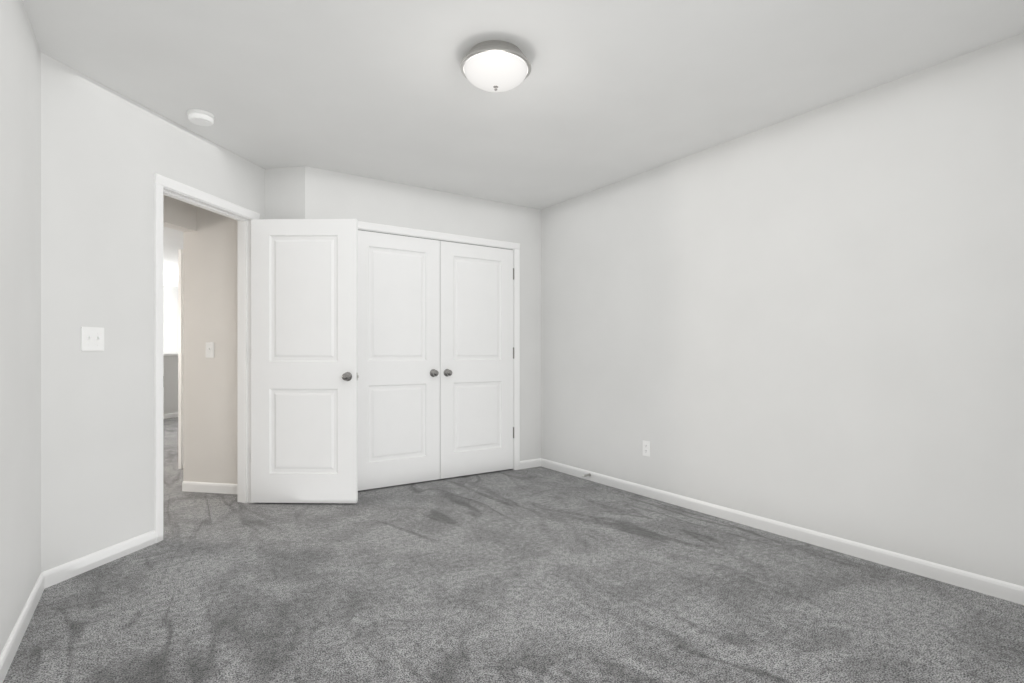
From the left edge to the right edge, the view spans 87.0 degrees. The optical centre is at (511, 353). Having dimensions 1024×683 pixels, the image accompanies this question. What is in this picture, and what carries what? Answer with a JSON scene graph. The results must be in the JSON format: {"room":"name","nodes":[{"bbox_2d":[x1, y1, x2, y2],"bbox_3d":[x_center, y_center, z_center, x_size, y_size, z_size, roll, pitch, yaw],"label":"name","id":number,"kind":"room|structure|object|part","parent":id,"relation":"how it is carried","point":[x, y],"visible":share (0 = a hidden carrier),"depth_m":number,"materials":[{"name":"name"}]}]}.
{"room":"empty bedroom","nodes":[
{"label":"empty bedroom","id":0,"kind":"room"},
{"bbox_2d":[0,0,40,653],"bbox_3d":[-1.017,-0.152,0.668,0.120,2.465,4.383,0,0,-34],"label":"wall","id":1,"kind":"structure","parent":0,"point":[20,311],"depth_m":2.07,"materials":[{"name":"paint"}]},
{"bbox_2d":[0,573,44,682],"bbox_3d":[-0.983,1.042,0.735,0.013,0.076,4.217,0,0,-34],"label":"baseboard","id":2,"kind":"structure","parent":1,"relation":"attached to","point":[10,648],"depth_m":2.02,"materials":[{"name":"paint"}]},
{"bbox_2d":[41,52,264,571],"bbox_3d":[-2.070,-0.152,3.245,0.115,2.465,1.660,0,0,11],"label":"wall","id":3,"kind":"structure","parent":0,"point":[107,153],"depth_m":2.77,"materials":[{"name":"paint"}]},
{"bbox_2d":[81,327,103,350],"bbox_3d":[-2.105,-0.074,2.720,0.019,0.120,0.120,0,0,11],"label":"double light switch","id":4,"kind":"object","parent":3,"relation":"attached to","point":[92,338],"visible":1,"depth_m":2.72,"materials":[{"name":"white plastic"}]},
{"bbox_2d":[41,530,155,587],"bbox_3d":[-2.097,1.042,2.777,0.013,0.076,0.618,0,0,11],"label":"baseboard","id":5,"kind":"structure","parent":3,"relation":"attached to","point":[67,570],"depth_m":2.73,"materials":[{"name":"paint"}]},
{"bbox_2d":[154,173,259,542],"bbox_3d":[-2.013,0.025,3.537,0.152,2.110,0.906,0,0,11],"label":"door frame","id":6,"kind":"structure","parent":3,"relation":"attached to","point":[244,359],"depth_m":3.66,"materials":[{"name":"paint"}]},
{"bbox_2d":[251,219,358,502],"bbox_3d":[-1.492,0.052,3.881,0.787,2.032,0.165,0,0,1],"label":"bedroom door","id":7,"kind":"structure","parent":6,"relation":"attached to","point":[304,361],"depth_m":3.87,"materials":[{"name":"paint"}]},
{"bbox_3d":[-1.174,0.163,3.824,0.066,0.066,0.065,0,0,1],"label":"knob","id":8,"kind":"part","parent":7,"relation":"part of","materials":[{"name":"silver metal"}]},
{"bbox_2d":[163,356,177,413],"bbox_3d":[-6.353,0.557,6.307,0.100,1.045,11.100,0,0,11],"label":"wall","id":9,"kind":"structure","parent":0,"point":[170,387],"depth_m":9.10,"materials":[{"name":"paint"}]},
{"bbox_2d":[163,353,177,355],"bbox_3d":[-6.353,0.015,6.307,0.160,0.040,11.100,0,0,11],"label":"trim","id":10,"kind":"structure","parent":9,"relation":"on","point":[170,354],"depth_m":9.06,"materials":[{"name":"paint"}]},
{"bbox_2d":[163,412,177,418],"bbox_3d":[-6.298,1.042,6.296,0.013,0.076,11.100,0,0,11],"label":"baseboard","id":11,"kind":"structure","parent":9,"relation":"attached to","point":[169,415],"depth_m":9.08,"materials":[{"name":"paint"}]},
{"bbox_2d":[163,286,177,352],"bbox_3d":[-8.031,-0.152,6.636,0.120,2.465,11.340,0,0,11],"label":"window","id":12,"kind":"structure","parent":0,"point":[170,319],"depth_m":11.18,"materials":[{"name":"paint"}]},
{"bbox_2d":[163,195,196,231],"bbox_3d":[-2.646,-1.173,3.648,0.120,0.425,1.210,0,0,11],"label":"wall","id":13,"kind":"structure","parent":0,"point":[179,215],"depth_m":4.07,"materials":[{"name":"paint"}]},
{"bbox_2d":[183,231,196,481],"bbox_3d":[-2.271,-0.152,5.557,0.120,2.465,11.200,0,0,11],"label":"wall","id":14,"kind":"structure","parent":0,"point":[189,356],"depth_m":4.24,"materials":[{"name":"paint"}]},
{"bbox_2d":[178,249,182,468],"bbox_3d":[-3.114,0.050,5.079,0.030,2.060,0.030,0,0,11],"label":"door frame","id":15,"kind":"structure","parent":14,"relation":"attached to","point":[180,358],"depth_m":5.07,"materials":[{"name":"paint"}]},
{"bbox_2d":[197,207,236,483],"bbox_3d":[-2.201,-0.152,4.239,0.525,2.465,0.120,0,0,11],"label":"wall","id":16,"kind":"structure","parent":0,"point":[217,326],"depth_m":4.20,"materials":[{"name":"paint"}]},
{"bbox_2d":[182,481,236,493],"bbox_3d":[-2.273,1.042,4.185,0.645,0.076,0.013,0,0,11],"label":"baseboard","id":17,"kind":"structure","parent":16,"relation":"attached to","point":[207,487],"depth_m":4.20,"materials":[{"name":"paint"}]},
{"bbox_2d":[206,342,213,357],"bbox_3d":[-2.354,-0.030,4.198,0.074,0.120,0.019,0,0,11],"label":"light switch","id":18,"kind":"object","parent":16,"relation":"attached to","point":[209,349],"visible":1,"depth_m":4.20,"materials":[{"name":"white plastic"}]},
{"bbox_2d":[265,166,304,218],"bbox_3d":[-1.729,-0.152,4.116,0.449,2.465,0.180,0,0,11],"label":"wall","id":19,"kind":"structure","parent":0,"point":[285,193],"depth_m":4.01,"materials":[{"name":"paint"}]},
{"bbox_2d":[305,166,540,460],"bbox_3d":[-0.607,-0.152,4.673,2.296,2.465,0.120,0,0,-34],"label":"wall","id":20,"kind":"structure","parent":0,"point":[332,195],"depth_m":4.75,"materials":[{"name":"paint"}]},
{"bbox_2d":[358,221,519,490],"bbox_3d":[-0.627,0.025,4.622,1.631,2.110,0.184,0,0,-34],"label":"closet doors","id":21,"kind":"structure","parent":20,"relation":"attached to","point":[513,312],"depth_m":4.58,"materials":[{"name":"paint"}]},
{"bbox_3d":[-0.921,0.052,4.374,0.761,2.032,0.100,0,0,-34],"label":"closet left door","id":22,"kind":"part","parent":21,"relation":"part of","materials":[{"name":"white wood"}]},
{"bbox_3d":[-0.647,0.163,4.537,0.066,0.066,0.065,0,0,-34],"label":"knob","id":23,"kind":"part","parent":21,"relation":"part of","materials":[{"name":"silver metal"}]},
{"bbox_2d":[362,230,511,249],"bbox_3d":[-0.623,-0.966,4.617,1.503,0.003,0.033,0,0,-34],"label":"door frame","id":24,"kind":"structure","parent":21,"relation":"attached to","point":[439,240],"depth_m":4.60,"materials":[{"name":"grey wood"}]},
{"bbox_3d":[-0.540,0.163,4.609,0.066,0.066,0.065,0,0,-34],"label":"knob","id":25,"kind":"part","parent":21,"relation":"part of","materials":[{"name":"silver metal"}]},
{"bbox_3d":[-0.286,0.052,4.801,0.761,2.032,0.100,0,0,-34],"label":"closet right door","id":26,"kind":"part","parent":21,"relation":"part of","materials":[{"name":"white wood"}]},
{"bbox_2d":[520,458,540,468],"bbox_3d":[0.176,1.042,5.119,0.257,0.076,0.013,0,0,-34],"label":"baseboard","id":27,"kind":"structure","parent":20,"relation":"attached to","point":[531,463],"depth_m":5.11,"materials":[{"name":"paint"}]},
{"bbox_2d":[3,417,1023,682],"bbox_3d":[-4.705,1.130,4.850,12.800,0.100,15.900,0,0,-34],"label":"floor","id":28,"kind":"structure","parent":0,"point":[533,575],"depth_m":2.35,"materials":[{"name":"grey carpet"}]},
{"bbox_2d":[23,0,1023,287],"bbox_3d":[-4.705,-1.445,4.850,12.800,0.120,15.900,0,0,-34],"label":"ceiling","id":29,"kind":"structure","parent":0,"point":[605,92],"depth_m":2.65,"materials":[{"name":"paint"}]},
{"bbox_2d":[187,109,214,125],"bbox_3d":[-1.800,-1.361,3.125,0.142,0.048,0.142,0,0,-34],"label":"smoke detector","id":30,"kind":"object","parent":29,"relation":"attached to","point":[200,117],"visible":1,"depth_m":3.09,"materials":[{"name":"white plastic"}]},
{"bbox_2d":[460,40,530,91],"bbox_3d":[-0.075,-1.304,2.507,0.330,0.162,0.330,0,0,-34],"label":"ceiling light","id":31,"kind":"object","parent":29,"relation":"attached to","point":[495,66],"visible":1,"depth_m":2.42,"materials":[{"name":"white glass"}]},
{"bbox_2d":[541,33,1023,586],"bbox_3d":[1.753,-0.152,3.110,0.120,2.465,5.347,0,0,-34],"label":"wall","id":32,"kind":"structure","parent":0,"point":[813,319],"depth_m":3.00,"materials":[{"name":"paint"}]},
{"bbox_2d":[643,440,649,456],"bbox_3d":[1.016,0.718,4.093,0.007,0.115,0.070,0,0,-34],"label":"electrical outlet","id":33,"kind":"object","parent":32,"relation":"attached to","point":[646,448],"visible":1,"depth_m":4.08,"materials":[{"name":"white plastic"}]},
{"bbox_2d":[541,458,1023,604],"bbox_3d":[1.698,1.042,3.073,0.013,0.076,5.107,0,0,-34],"label":"baseboard","id":34,"kind":"structure","parent":32,"relation":"attached to","point":[1007,591],"depth_m":2.99,"materials":[{"name":"paint"}]}
]}

